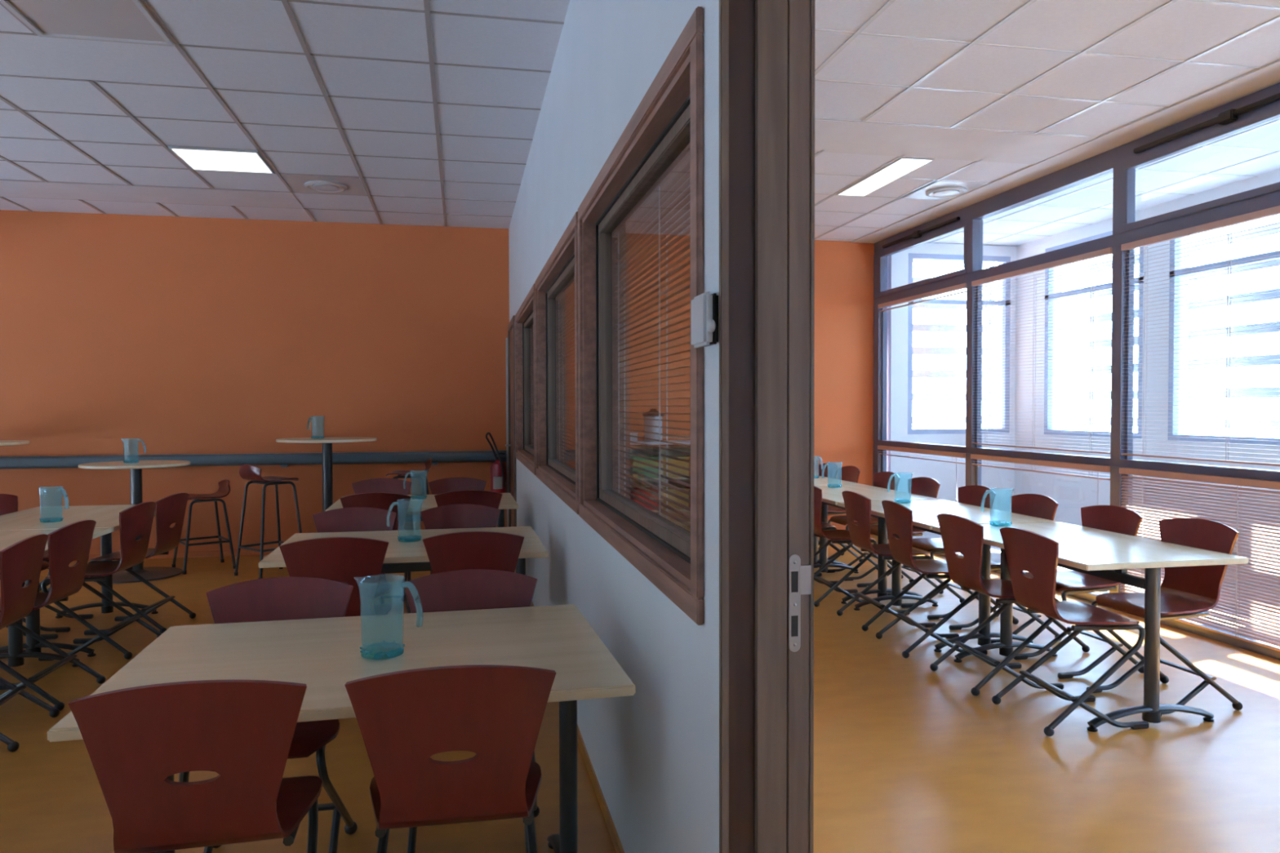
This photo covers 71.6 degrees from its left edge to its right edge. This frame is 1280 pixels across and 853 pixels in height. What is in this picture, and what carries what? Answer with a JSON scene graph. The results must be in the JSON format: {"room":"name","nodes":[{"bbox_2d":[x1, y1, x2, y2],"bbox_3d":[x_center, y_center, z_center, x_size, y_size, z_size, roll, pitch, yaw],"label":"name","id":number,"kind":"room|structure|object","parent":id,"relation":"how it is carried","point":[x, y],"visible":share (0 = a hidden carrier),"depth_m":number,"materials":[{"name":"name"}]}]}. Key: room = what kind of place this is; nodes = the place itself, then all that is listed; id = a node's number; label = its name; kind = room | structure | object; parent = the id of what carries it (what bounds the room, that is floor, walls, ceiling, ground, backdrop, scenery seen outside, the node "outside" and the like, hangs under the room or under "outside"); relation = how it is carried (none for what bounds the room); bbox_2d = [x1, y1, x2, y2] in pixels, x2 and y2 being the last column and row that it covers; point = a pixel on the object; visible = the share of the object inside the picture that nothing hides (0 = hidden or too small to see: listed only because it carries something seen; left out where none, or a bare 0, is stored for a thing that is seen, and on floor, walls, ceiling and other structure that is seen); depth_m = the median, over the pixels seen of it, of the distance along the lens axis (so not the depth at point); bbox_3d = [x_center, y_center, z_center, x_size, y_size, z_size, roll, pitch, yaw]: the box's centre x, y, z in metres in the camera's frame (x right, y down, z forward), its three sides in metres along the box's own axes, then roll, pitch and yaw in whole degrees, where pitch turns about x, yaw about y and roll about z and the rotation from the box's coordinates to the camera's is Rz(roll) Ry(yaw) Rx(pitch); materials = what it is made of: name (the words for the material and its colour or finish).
{"room":"eatery","nodes":[
{"label":"eatery","id":0,"kind":"room"},
{"bbox_2d":[0,209,874,555],"bbox_3d":[-2.314,-0.380,8.810,10.150,3.190,0.200,0,1,-11],"label":"wall","id":1,"kind":"structure","parent":0,"point":[161,335],"depth_m":8.47,"materials":[{"name":"orange paint"}]},
{"bbox_2d":[0,450,506,469],"bbox_3d":[-4.196,0.326,8.301,5.830,0.130,0.085,0,1,-11],"label":"wall rail","id":2,"kind":"object","parent":1,"relation":"attached to","point":[283,460],"visible":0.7,"depth_m":8.40,"materials":[{"name":"grey metal"}]},
{"bbox_2d":[75,533,873,560],"bbox_3d":[-2.240,1.192,8.751,9.850,0.050,0.012,0,1,-11],"label":"baseboard","id":3,"kind":"structure","parent":1,"relation":"attached to","point":[242,553],"depth_m":8.37,"materials":[{"name":"orange paint"}]},
{"bbox_2d":[485,431,506,493],"bbox_3d":[-1.407,0.384,8.812,0.202,0.660,0.193,0,1,11],"label":"fire extinguisher","id":4,"kind":"object","parent":1,"relation":"attached to","point":[498,476],"visible":0.87,"depth_m":8.73,"materials":[{"name":"metal"}]},
{"bbox_2d":[508,0,719,852],"bbox_3d":[-0.124,-0.266,3.439,0.180,3.190,11.200,0,1,-11],"label":"wall","id":5,"kind":"structure","parent":0,"point":[653,753],"depth_m":2.62,"materials":[{"name":"white paint"}]},
{"bbox_2d":[0,0,564,226],"bbox_3d":[-3.088,-1.838,2.807,5.880,0.007,11.200,0,1,-11],"label":"grid","id":6,"kind":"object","parent":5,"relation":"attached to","point":[427,11],"depth_m":5.35,"materials":[{"name":"metal"}]},
{"bbox_2d":[506,337,508,527],"bbox_3d":[-1.320,0.162,8.892,0.034,2.100,0.054,0,1,-11],"label":"trim","id":7,"kind":"structure","parent":5,"relation":"attached to","point":[507,419],"depth_m":8.86,"materials":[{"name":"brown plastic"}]},
{"bbox_2d":[505,315,516,527],"bbox_3d":[-1.142,0.112,8.404,0.239,2.220,0.980,0,1,-11],"label":"door","id":8,"kind":"structure","parent":5,"relation":"in","point":[511,326],"depth_m":8.54,"materials":[{"name":"brown wood"}]},
{"bbox_2d":[515,283,536,475],"bbox_3d":[-0.787,-0.325,6.752,0.202,1.239,2.064,0,1,-11],"label":"window","id":9,"kind":"structure","parent":5,"relation":"in","point":[525,340],"depth_m":7.48,"materials":[{"name":"brown wood"}]},
{"bbox_2d":[534,211,579,515],"bbox_3d":[-0.364,-0.280,4.655,0.202,1.239,2.064,0,1,-11],"label":"window","id":10,"kind":"structure","parent":5,"relation":"in","point":[561,267],"depth_m":5.55,"materials":[{"name":"brown wood"}]},
{"bbox_2d":[555,276,575,466],"bbox_3d":[-0.328,-0.280,4.662,0.038,1.064,1.890,0,1,-11],"label":"blind","id":11,"kind":"object","parent":10,"relation":"attached to","point":[568,291],"visible":0.27,"depth_m":5.18,"materials":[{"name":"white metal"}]},
{"bbox_2d":[577,6,704,625],"bbox_3d":[0.032,-0.237,2.695,0.202,1.239,1.834,0,1,-11],"label":"window","id":12,"kind":"structure","parent":5,"relation":"in","point":[669,117],"depth_m":2.64,"materials":[{"name":"brown wood"}]},
{"bbox_2d":[611,142,690,528],"bbox_3d":[0.068,-0.238,2.702,0.038,1.064,1.660,0,1,-11],"label":"blind","id":13,"kind":"object","parent":12,"relation":"attached to","point":[664,184],"visible":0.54,"depth_m":2.80,"materials":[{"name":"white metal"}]},
{"bbox_2d":[691,291,718,347],"bbox_3d":[0.127,-0.205,1.715,0.031,0.100,0.114,0,1,-11],"label":"wall sensor","id":14,"kind":"object","parent":5,"relation":"attached to","point":[704,306],"visible":1,"depth_m":1.68,"materials":[{"name":"white plastic"}]},
{"bbox_2d":[719,0,814,852],"bbox_3d":[0.365,0.140,1.082,0.187,2.480,1.370,0,1,-11],"label":"door","id":15,"kind":"structure","parent":5,"relation":"in","point":[766,47],"depth_m":1.68,"materials":[{"name":"brown wood"}]},
{"bbox_2d":[814,119,1095,164],"bbox_3d":[1.389,-1.916,5.898,3.780,0.006,0.648,0,1,-11],"label":"tile","id":16,"kind":"structure","parent":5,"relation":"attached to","point":[830,136],"depth_m":5.99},
{"bbox_2d":[635,0,1279,239],"bbox_3d":[1.823,-1.871,3.797,3.800,0.007,11.200,0,1,-11],"label":"trim","id":17,"kind":"structure","parent":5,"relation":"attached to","point":[888,3],"depth_m":4.68,"materials":[{"name":"metal"}]},
{"bbox_2d":[0,0,1279,245],"bbox_3d":[-0.334,-1.979,3.359,11.900,0.260,11.600,0,1,-11],"label":"ceiling","id":18,"kind":"structure","parent":0,"point":[1182,30],"depth_m":5.07,"materials":[{"name":"tile"}]},
{"bbox_2d":[0,0,175,46],"bbox_3d":[-2.514,-1.861,3.998,0.600,0.014,0.600,0,1,-11],"label":"recessed light","id":19,"kind":"object","parent":18,"relation":"in","point":[122,21],"visible":1,"depth_m":4.07,"materials":[{"name":"plastic"}]},
{"bbox_2d":[0,180,303,208],"bbox_3d":[-4.926,-1.931,7.245,4.031,0.006,0.586,0,1,-11],"label":"trim","id":20,"kind":"structure","parent":18,"relation":"attached to","point":[7,188],"depth_m":7.38,"materials":[{"name":"white paint"}]},
{"bbox_2d":[168,146,274,173],"bbox_3d":[-2.996,-1.914,6.390,0.570,0.012,0.570,0,1,-11],"label":"recessed light","id":21,"kind":"object","parent":18,"relation":"in","point":[197,158],"visible":1,"depth_m":6.36,"materials":[{"name":"white plastic"}]},
{"bbox_2d":[280,173,366,195],"bbox_3d":[-2.519,-1.918,7.108,0.570,0.037,0.570,0,1,-11],"label":"ceiling vent","id":22,"kind":"object","parent":18,"relation":"in","point":[298,183],"visible":1,"depth_m":7.04,"materials":[{"name":"metal"}]},
{"bbox_2d":[835,156,934,196],"bbox_3d":[1.887,-1.937,6.923,0.260,0.012,1.135,0,1,-11],"label":"recessed light","id":23,"kind":"object","parent":18,"relation":"in","point":[904,166],"visible":1,"depth_m":6.84,"materials":[{"name":"white plastic"}]},
{"bbox_2d":[897,180,988,199],"bbox_3d":[2.537,-1.935,7.342,0.570,0.037,0.570,0,1,-11],"label":"ceiling vent","id":24,"kind":"object","parent":18,"relation":"in","point":[940,189],"visible":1,"depth_m":7.26,"materials":[{"name":"metal"}]},
{"bbox_2d":[0,534,1279,852],"bbox_3d":[-0.326,1.405,3.434,11.900,0.150,11.600,0,1,-11],"label":"floor","id":25,"kind":"structure","parent":0,"point":[907,759],"depth_m":3.59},
{"bbox_2d":[0,440,30,445],"bbox_3d":[-5.668,0.693,7.494,0.860,1.120,0.860,0,1,-11],"label":"table","id":26,"kind":"object","parent":25,"relation":"on","point":[2,442],"visible":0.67,"depth_m":7.51,"materials":[{"name":"brown wood"}]},
{"bbox_2d":[0,560,57,653],"bbox_3d":[-3.768,0.870,5.177,0.506,0.859,0.452,0,1,-11],"label":"dining chair","id":27,"kind":"object","parent":25,"relation":"on","point":[45,565],"visible":0.18,"depth_m":5.38,"materials":[{"name":"red wood"}]},
{"bbox_2d":[0,533,59,751],"bbox_3d":[-2.838,0.899,3.765,0.506,0.859,0.452,0,1,-13],"label":"dining chair","id":28,"kind":"object","parent":25,"relation":"on","point":[21,562],"visible":1,"depth_m":3.76,"materials":[{"name":"red wood"}]},
{"bbox_2d":[0,493,93,632],"bbox_3d":[-3.872,0.859,5.696,0.506,0.859,0.452,0,1,-11],"label":"dining chair","id":29,"kind":"object","parent":25,"relation":"on","point":[8,503],"visible":0.2,"depth_m":5.76,"materials":[{"name":"red wood"}]},
{"bbox_2d":[0,520,106,711],"bbox_3d":[-2.951,0.888,4.278,0.506,0.859,0.452,0,1,-7],"label":"dining chair","id":30,"kind":"object","parent":25,"relation":"on","point":[69,543],"visible":0.81,"depth_m":4.25,"materials":[{"name":"red wood"}]},
{"bbox_2d":[0,527,111,666],"bbox_3d":[-3.258,0.949,4.251,0.900,0.740,1.250,0,1,-11],"label":"dining table","id":31,"kind":"object","parent":25,"relation":"on","point":[15,655],"visible":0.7,"depth_m":4.75,"materials":[{"name":"beige wood"}]},
{"bbox_2d":[0,504,158,657],"bbox_3d":[-3.507,0.922,5.486,0.900,0.740,1.250,0,1,-11],"label":"dining table","id":32,"kind":"object","parent":25,"relation":"on","point":[104,516],"visible":0.59,"depth_m":5.45,"materials":[{"name":"beige wood"}]},
{"bbox_2d":[38,501,162,661],"bbox_3d":[-3.112,0.870,5.131,0.506,0.859,0.452,0,1,-5],"label":"dining chair","id":33,"kind":"object","parent":25,"relation":"on","point":[136,520],"visible":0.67,"depth_m":5.08,"materials":[{"name":"red wood"}]},
{"bbox_2d":[78,460,191,583],"bbox_3d":[-4.216,0.778,7.431,0.820,0.945,0.820,0,1,-11],"label":"table","id":34,"kind":"object","parent":25,"relation":"on","point":[151,573],"visible":0.78,"depth_m":7.38,"materials":[{"name":"brown wood"}]},
{"bbox_2d":[84,492,195,635],"bbox_3d":[-3.202,0.858,5.683,0.506,0.859,0.452,0,1,-3],"label":"dining chair","id":35,"kind":"object","parent":25,"relation":"on","point":[170,509],"visible":0.74,"depth_m":5.62,"materials":[{"name":"red wood"}]},
{"bbox_2d":[68,679,322,852],"bbox_3d":[-0.959,0.933,2.014,0.452,0.859,0.506,0,1,-13],"label":"dining chair","id":36,"kind":"object","parent":25,"relation":"on","point":[135,738],"visible":1,"depth_m":1.81,"materials":[{"name":"red wood"}]},
{"bbox_2d":[171,480,235,574],"bbox_3d":[-3.826,0.859,7.777,0.432,0.766,0.432,-1,2,-39],"label":"bar stool","id":37,"kind":"object","parent":25,"relation":"on","point":[224,490],"visible":0.81,"depth_m":7.75,"materials":[{"name":"brown wood"}]},
{"bbox_2d":[178,576,357,852],"bbox_3d":[-1.103,0.920,2.640,0.452,0.859,0.506,0,1,-12],"label":"dining chair","id":38,"kind":"object","parent":25,"relation":"on","point":[291,597],"visible":0.38,"depth_m":2.83,"materials":[{"name":"red wood"}]},
{"bbox_2d":[234,464,302,578],"bbox_3d":[-3.103,0.777,7.452,0.432,0.941,0.432,1,2,39],"label":"bar stool","id":39,"kind":"object","parent":25,"relation":"on","point":[247,472],"visible":0.96,"depth_m":7.42,"materials":[{"name":"brown wood"}]},
{"bbox_2d":[275,436,376,511],"bbox_3d":[-2.829,0.672,8.035,0.860,1.125,0.860,0,1,-11],"label":"table","id":40,"kind":"object","parent":25,"relation":"on","point":[327,481],"visible":0.52,"depth_m":7.99,"materials":[{"name":"brown wood"}]},
{"bbox_2d":[279,537,391,617],"bbox_3d":[-1.343,0.891,3.987,0.452,0.859,0.506,0,1,-12],"label":"dining chair","id":41,"kind":"object","parent":25,"relation":"on","point":[346,559],"visible":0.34,"depth_m":3.77,"materials":[{"name":"red wood"}]},
{"bbox_2d":[47,604,635,852],"bbox_3d":[-0.721,0.983,2.422,1.250,0.740,0.900,0,1,-13],"label":"dining table","id":42,"kind":"object","parent":25,"relation":"on","point":[323,655],"visible":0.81,"depth_m":2.44,"materials":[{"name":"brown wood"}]},
{"bbox_2d":[355,578,422,659],"bbox_3d":[-0.680,0.510,2.394,0.168,0.208,0.121,-1,1,-26],"label":"water jug","id":43,"kind":"object","parent":42,"relation":"on","point":[403,579],"visible":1,"depth_m":2.38,"materials":[{"name":"plastic"}]},
{"bbox_2d":[312,506,396,604],"bbox_3d":[-1.510,0.877,4.639,0.452,0.859,0.506,0,1,-11],"label":"dining chair","id":44,"kind":"object","parent":25,"relation":"on","point":[353,518],"visible":0.13,"depth_m":4.84,"materials":[{"name":"red wood"}]},
{"bbox_2d":[339,492,411,613],"bbox_3d":[-1.750,0.848,5.955,0.452,0.859,0.506,0,1,-11],"label":"dining chair","id":45,"kind":"object","parent":25,"relation":"on","point":[383,500],"visible":0.2,"depth_m":5.73,"materials":[{"name":"red wood"}]},
{"bbox_2d":[351,478,411,601],"bbox_3d":[-1.941,0.834,6.622,0.452,0.859,0.506,0,1,-11],"label":"dining chair","id":46,"kind":"object","parent":25,"relation":"on","point":[375,485],"visible":0.12,"depth_m":6.83,"materials":[{"name":"red wood"}]},
{"bbox_2d":[258,526,548,575],"bbox_3d":[-1.124,0.941,4.395,1.250,0.740,0.900,0,1,-12],"label":"dining table","id":47,"kind":"object","parent":25,"relation":"on","point":[400,557],"visible":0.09,"depth_m":4.39,"materials":[{"name":"beige wood"}]},
{"bbox_2d":[385,457,431,494],"bbox_3d":[-2.109,0.760,8.111,0.432,0.941,0.432,0,1,-6],"label":"bar stool","id":48,"kind":"object","parent":25,"relation":"on","point":[402,473],"visible":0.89,"depth_m":8.01,"materials":[{"name":"brown wood"}]},
{"bbox_2d":[324,493,518,527],"bbox_3d":[-1.528,0.898,6.344,1.250,0.740,0.900,0,1,-12],"label":"dining table","id":49,"kind":"object","parent":25,"relation":"on","point":[507,501],"visible":0.06,"depth_m":6.26,"materials":[{"name":"beige wood"}]},
{"bbox_2d":[344,664,555,852],"bbox_3d":[-0.439,0.930,2.119,0.452,0.859,0.506,0,1,-10],"label":"dining chair","id":50,"kind":"object","parent":25,"relation":"on","point":[405,718],"visible":1,"depth_m":1.91,"materials":[{"name":"red wood"}]},
{"bbox_2d":[428,477,486,574],"bbox_3d":[-1.375,0.831,6.696,0.452,0.859,0.506,0,1,-11],"label":"dining chair","id":51,"kind":"object","parent":25,"relation":"on","point":[450,484],"visible":0.12,"depth_m":6.91,"materials":[{"name":"red wood"}]},
{"bbox_2d":[420,504,500,574],"bbox_3d":[-0.963,0.872,4.780,0.452,0.859,0.506,0,1,-11],"label":"dining chair","id":52,"kind":"object","parent":25,"relation":"on","point":[451,516],"visible":0.09,"depth_m":4.99,"materials":[{"name":"red wood"}]},
{"bbox_2d":[434,489,502,508],"bbox_3d":[-1.178,0.844,6.101,0.452,0.859,0.506,0,1,-11],"label":"dining chair","id":53,"kind":"object","parent":25,"relation":"on","point":[486,498],"visible":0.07,"depth_m":5.86,"materials":[{"name":"red wood"}]},
{"bbox_2d":[403,568,539,852],"bbox_3d":[-0.529,0.916,2.766,0.452,0.859,0.506,0,1,-9],"label":"dining chair","id":54,"kind":"object","parent":25,"relation":"on","point":[468,588],"visible":0.16,"depth_m":2.98,"materials":[{"name":"red wood"}]},
{"bbox_2d":[422,531,524,573],"bbox_3d":[-0.767,0.886,4.154,0.452,0.859,0.506,0,1,-8],"label":"dining chair","id":55,"kind":"object","parent":25,"relation":"on","point":[463,550],"visible":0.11,"depth_m":3.92,"materials":[{"name":"red wood"}]},
{"bbox_2d":[630,440,690,531],"bbox_3d":[0.179,0.678,9.005,1.280,1.055,0.410,0,1,-11],"label":"open shelf","id":56,"kind":"object","parent":25,"relation":"on","point":[682,448],"visible":0.04,"depth_m":9.17,"materials":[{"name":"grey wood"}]},
{"bbox_2d":[630,432,638,442],"bbox_3d":[-0.159,0.109,8.888,0.250,0.090,0.170,0,1,-11],"label":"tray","id":57,"kind":"object","parent":56,"relation":"on","point":[632,438],"visible":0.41,"depth_m":8.83,"materials":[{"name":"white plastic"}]},
{"bbox_2d":[630,456,658,478],"bbox_3d":[0.030,0.404,8.924,0.274,0.205,0.298,0,1,-11],"label":"storage bin","id":58,"kind":"object","parent":56,"relation":"on","point":[637,458],"visible":0.46,"depth_m":8.79,"materials":[{"name":"green plastic"}]},
{"bbox_2d":[630,487,658,510],"bbox_3d":[0.031,0.724,8.931,0.274,0.205,0.298,0,1,-11],"label":"storage bin","id":59,"kind":"object","parent":56,"relation":"on","point":[654,490],"visible":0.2,"depth_m":8.80,"materials":[{"name":"red plastic"}]},
{"bbox_2d":[642,408,664,441],"bbox_3d":[0.135,-0.013,8.945,0.224,0.330,0.224,0,1,-11],"label":"urn","id":60,"kind":"object","parent":56,"relation":"on","point":[647,415],"visible":0.81,"depth_m":8.87,"materials":[{"name":"silver metal"}]},
{"bbox_2d":[662,455,689,477],"bbox_3d":[0.334,0.402,8.985,0.274,0.205,0.298,0,1,-11],"label":"storage bin","id":61,"kind":"object","parent":56,"relation":"on","point":[682,464],"visible":0.49,"depth_m":8.85,"materials":[{"name":"yellow plastic"}]},
{"bbox_2d":[662,486,689,509],"bbox_3d":[0.335,0.722,8.992,0.274,0.205,0.298,0,1,-11],"label":"storage bin","id":62,"kind":"object","parent":56,"relation":"on","point":[675,491],"visible":0.34,"depth_m":8.86,"materials":[{"name":"yellow plastic"}]},
{"bbox_2d":[813,521,838,584],"bbox_3d":[1.289,0.815,7.114,0.506,0.859,0.452,0,1,-11],"label":"dining chair","id":63,"kind":"object","parent":25,"relation":"on","point":[824,524],"visible":0.12,"depth_m":6.96,"materials":[{"name":"red wood"}]},
{"bbox_2d":[817,462,838,551],"bbox_3d":[1.622,0.783,8.558,0.506,0.859,0.452,0,1,-11],"label":"dining chair","id":64,"kind":"object","parent":25,"relation":"on","point":[830,471],"visible":0.12,"depth_m":8.62,"materials":[{"name":"red wood"}]},
{"bbox_2d":[813,475,860,568],"bbox_3d":[1.392,0.852,8.136,0.804,0.740,1.250,0,1,-11],"label":"dining table","id":65,"kind":"object","parent":25,"relation":"on","point":[818,480],"visible":0.09,"depth_m":7.65,"materials":[{"name":"beige wood"}]},
{"bbox_2d":[817,466,862,563],"bbox_3d":[1.715,0.793,8.098,0.506,0.859,0.452,0,1,-11],"label":"dining chair","id":66,"kind":"object","parent":25,"relation":"on","point":[849,473],"visible":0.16,"depth_m":8.07,"materials":[{"name":"red wood"}]},
{"bbox_2d":[813,485,879,607],"bbox_3d":[1.424,0.830,6.448,0.506,0.859,0.452,0,1,-11],"label":"dining chair","id":67,"kind":"object","parent":25,"relation":"on","point":[837,535],"visible":0.54,"depth_m":6.29,"materials":[{"name":"red wood"}]},
{"bbox_2d":[826,471,903,581],"bbox_3d":[1.854,0.809,7.361,0.506,0.859,0.452,0,1,-11],"label":"dining chair","id":68,"kind":"object","parent":25,"relation":"on","point":[886,480],"visible":0.44,"depth_m":7.40,"materials":[{"name":"red wood"}]},
{"bbox_2d":[813,484,940,604],"bbox_3d":[1.641,0.879,6.901,0.804,0.740,1.250,0,1,-11],"label":"dining table","id":69,"kind":"object","parent":25,"relation":"on","point":[831,495],"visible":0.54,"depth_m":6.59,"materials":[{"name":"beige wood"}]},
{"bbox_2d":[836,490,936,631],"bbox_3d":[1.601,0.844,5.771,0.506,0.859,0.452,0,1,-9],"label":"dining chair","id":70,"kind":"object","parent":25,"relation":"on","point":[857,506],"visible":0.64,"depth_m":5.66,"materials":[{"name":"red wood"}]},
{"bbox_2d":[857,476,943,595],"bbox_3d":[1.974,0.822,6.764,0.506,0.859,0.452,0,1,-13],"label":"dining chair","id":71,"kind":"object","parent":25,"relation":"on","point":[922,486],"visible":0.29,"depth_m":6.79,"materials":[{"name":"red wood"}]},
{"bbox_2d":[875,500,987,657],"bbox_3d":[1.692,0.858,5.160,0.506,0.859,0.452,0,1,-5],"label":"dining chair","id":72,"kind":"object","parent":25,"relation":"on","point":[898,517],"visible":0.74,"depth_m":5.07,"materials":[{"name":"red wood"}]},
{"bbox_2d":[837,499,1056,652],"bbox_3d":[1.892,0.906,5.656,0.804,0.740,1.250,0,1,-11],"label":"dining table","id":73,"kind":"object","parent":25,"relation":"on","point":[925,512],"visible":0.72,"depth_m":5.43,"materials":[{"name":"beige wood"}]},
{"bbox_2d":[901,484,999,619],"bbox_3d":[2.107,0.837,6.055,0.506,0.859,0.452,0,1,-11],"label":"dining chair","id":74,"kind":"object","parent":25,"relation":"on","point":[973,495],"visible":0.44,"depth_m":6.09,"materials":[{"name":"red wood"}]},
{"bbox_2d":[929,513,1063,696],"bbox_3d":[1.820,0.871,4.530,0.506,0.859,0.452,0,1,-9],"label":"dining chair","id":75,"kind":"object","parent":25,"relation":"on","point":[962,535],"visible":0.77,"depth_m":4.44,"materials":[{"name":"red wood"}]},
{"bbox_2d":[948,493,1062,643],"bbox_3d":[2.230,0.850,5.443,0.506,0.859,0.452,0,1,-12],"label":"dining chair","id":76,"kind":"object","parent":25,"relation":"on","point":[1036,505],"visible":0.3,"depth_m":5.47,"materials":[{"name":"red wood"}]},
{"bbox_2d":[991,526,1149,736],"bbox_3d":[1.938,0.883,3.999,0.506,0.859,0.452,0,1,-8],"label":"dining chair","id":77,"kind":"object","parent":25,"relation":"on","point":[1037,554],"visible":1,"depth_m":3.89,"materials":[{"name":"red wood"}]},
{"bbox_2d":[1013,505,1143,679],"bbox_3d":[2.362,0.864,4.792,0.506,0.859,0.452,0,1,-13],"label":"dining chair","id":78,"kind":"object","parent":25,"relation":"on","point":[1117,519],"visible":0.61,"depth_m":4.77,"materials":[{"name":"red wood"}]},
{"bbox_2d":[932,521,1248,732],"bbox_3d":[2.143,0.933,4.412,0.804,0.740,1.250,0,1,-11],"label":"dining table","id":79,"kind":"object","parent":25,"relation":"on","point":[1105,554],"visible":0.81,"depth_m":3.96,"materials":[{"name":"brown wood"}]},
{"bbox_2d":[1086,517,1242,715],"bbox_3d":[2.477,0.877,4.220,0.506,0.859,0.452,0,1,-14],"label":"dining chair","id":80,"kind":"object","parent":25,"relation":"on","point":[1186,592],"visible":0.73,"depth_m":4.22,"materials":[{"name":"red wood"}]},
{"bbox_2d":[886,243,1016,535],"bbox_3d":[3.433,-0.404,9.775,1.500,3.190,0.100,0,1,-11],"label":"wall","id":81,"kind":"structure","parent":0,"point":[1002,480],"depth_m":9.67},
{"bbox_2d":[907,253,1010,434],"bbox_3d":[3.500,-0.899,9.758,1.230,1.960,0.060,0,1,-11],"label":"window","id":82,"kind":"structure","parent":81,"relation":"in","point":[1005,394],"depth_m":9.74,"materials":[{"name":"metal"}]},
{"bbox_2d":[872,82,1279,659],"bbox_3d":[3.699,-0.286,4.209,0.100,3.178,11.200,0,1,-11],"label":"window frame","id":83,"kind":"structure","parent":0,"point":[1109,162],"depth_m":6.28,"materials":[{"name":"metal"}]},
{"bbox_2d":[878,217,967,471],"bbox_3d":[2.751,-0.382,8.733,0.110,3.065,1.695,0,1,-11],"label":"window","id":84,"kind":"structure","parent":83,"relation":"in","point":[917,234],"depth_m":8.99,"materials":[{"name":"metal"}]},
{"bbox_2d":[877,445,965,501],"bbox_3d":[2.740,0.443,8.746,0.049,0.444,1.680,0,1,-11],"label":"blind","id":85,"kind":"object","parent":84,"relation":"attached to","point":[955,455],"visible":1,"depth_m":8.55,"materials":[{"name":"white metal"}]},
{"bbox_2d":[878,283,966,311],"bbox_3d":[2.742,-1.254,8.709,0.038,0.079,1.680,0,1,-11],"label":"blind","id":86,"kind":"object","parent":84,"relation":"attached to","point":[963,286],"visible":1,"depth_m":8.59,"materials":[{"name":"white metal"}]},
{"bbox_2d":[975,284,1106,485],"bbox_3d":[3.145,-0.307,6.985,0.030,2.990,1.710,0,1,-11],"label":"window","id":87,"kind":"structure","parent":83,"relation":"in","point":[978,365],"depth_m":7.80,"materials":[{"name":"metal"}]},
{"bbox_2d":[970,453,1110,505],"bbox_3d":[3.094,0.481,6.992,0.049,0.444,1.700,0,1,-11],"label":"blind","id":88,"kind":"object","parent":87,"relation":"attached to","point":[1092,468],"visible":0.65,"depth_m":6.80,"materials":[{"name":"white metal"}]},
{"bbox_2d":[971,247,1112,453],"bbox_3d":[3.097,-0.541,6.970,0.038,1.429,1.700,0,1,-11],"label":"blind","id":89,"kind":"object","parent":87,"relation":"attached to","point":[1106,251],"visible":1,"depth_m":6.84,"materials":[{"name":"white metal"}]},
{"bbox_2d":[851,59,1279,243],"bbox_3d":[3.588,-1.880,4.152,0.400,0.012,11.200,0,1,-11],"label":"trim","id":90,"kind":"structure","parent":83,"relation":"attached to","point":[1268,75],"depth_m":5.95,"materials":[{"name":"white paint"}]},
{"bbox_2d":[1121,93,1279,591],"bbox_3d":[3.462,-0.306,5.212,0.110,3.065,1.710,0,1,-11],"label":"window","id":91,"kind":"structure","parent":83,"relation":"in","point":[1229,116],"depth_m":5.58,"materials":[{"name":"metal"}]},
{"bbox_2d":[1119,467,1279,651],"bbox_3d":[3.456,0.764,5.234,0.038,0.934,1.700,0,1,-11],"label":"blind","id":92,"kind":"object","parent":91,"relation":"attached to","point":[1237,482],"visible":0.57,"depth_m":5.17,"materials":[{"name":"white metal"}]},
{"bbox_2d":[1120,205,1279,466],"bbox_3d":[3.453,-0.503,5.206,0.038,1.429,1.700,0,1,-11],"label":"blind","id":93,"kind":"object","parent":91,"relation":"attached to","point":[1268,212],"visible":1,"depth_m":5.36,"materials":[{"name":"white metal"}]},
{"bbox_2d":[996,169,1279,592],"bbox_3d":[5.356,-0.293,4.543,0.200,3.190,11.600,0,1,-11],"label":"wall","id":94,"kind":"structure","parent":0,"point":[1072,493],"depth_m":8.11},
{"bbox_2d":[1044,231,1143,439],"bbox_3d":[4.442,-0.878,8.703,0.060,1.960,1.380,0,1,-11],"label":"window","id":95,"kind":"structure","parent":94,"relation":"in","point":[1048,381],"depth_m":9.06,"materials":[{"name":"metal"}]},
{"bbox_2d":[925,119,1279,246],"bbox_3d":[4.519,-1.879,4.340,1.500,0.007,11.200,0,1,-11],"label":"trim","id":96,"kind":"structure","parent":94,"relation":"attached to","point":[1278,120],"depth_m":7.18,"materials":[{"name":"metal"}]},
{"bbox_2d":[1167,238,1279,445],"bbox_3d":[4.799,-0.840,6.934,0.060,1.960,1.630,0,1,-11],"label":"window","id":97,"kind":"structure","parent":94,"relation":"in","point":[1173,390],"depth_m":7.67,"materials":[{"name":"metal"}]},
{"label":"outside","id":98,"kind":"structure","parent":0,"visible":0},
{"bbox_3d":[4.598,1.593,9.125,47.400,0.400,44.000,0,1,-11],"label":"ground","id":99,"kind":"structure","parent":98,"visible":0},
{"bbox_2d":[912,259,994,428],"bbox_3d":[3.405,-0.433,10.422,1.640,3.400,0.056,0,1,-11],"label":"louvres","id":100,"kind":"object","parent":99,"relation":"on","point":[916,327],"visible":0.41,"depth_m":10.44,"materials":[{"name":"white metal"}]},
{"bbox_2d":[1060,222,1279,430],"bbox_3d":[5.293,-0.365,7.131,0.056,3.400,5.940,0,1,-11],"label":"louvres","id":101,"kind":"object","parent":99,"relation":"on","point":[1257,392],"visible":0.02,"depth_m":7.89,"materials":[{"name":"white metal"}]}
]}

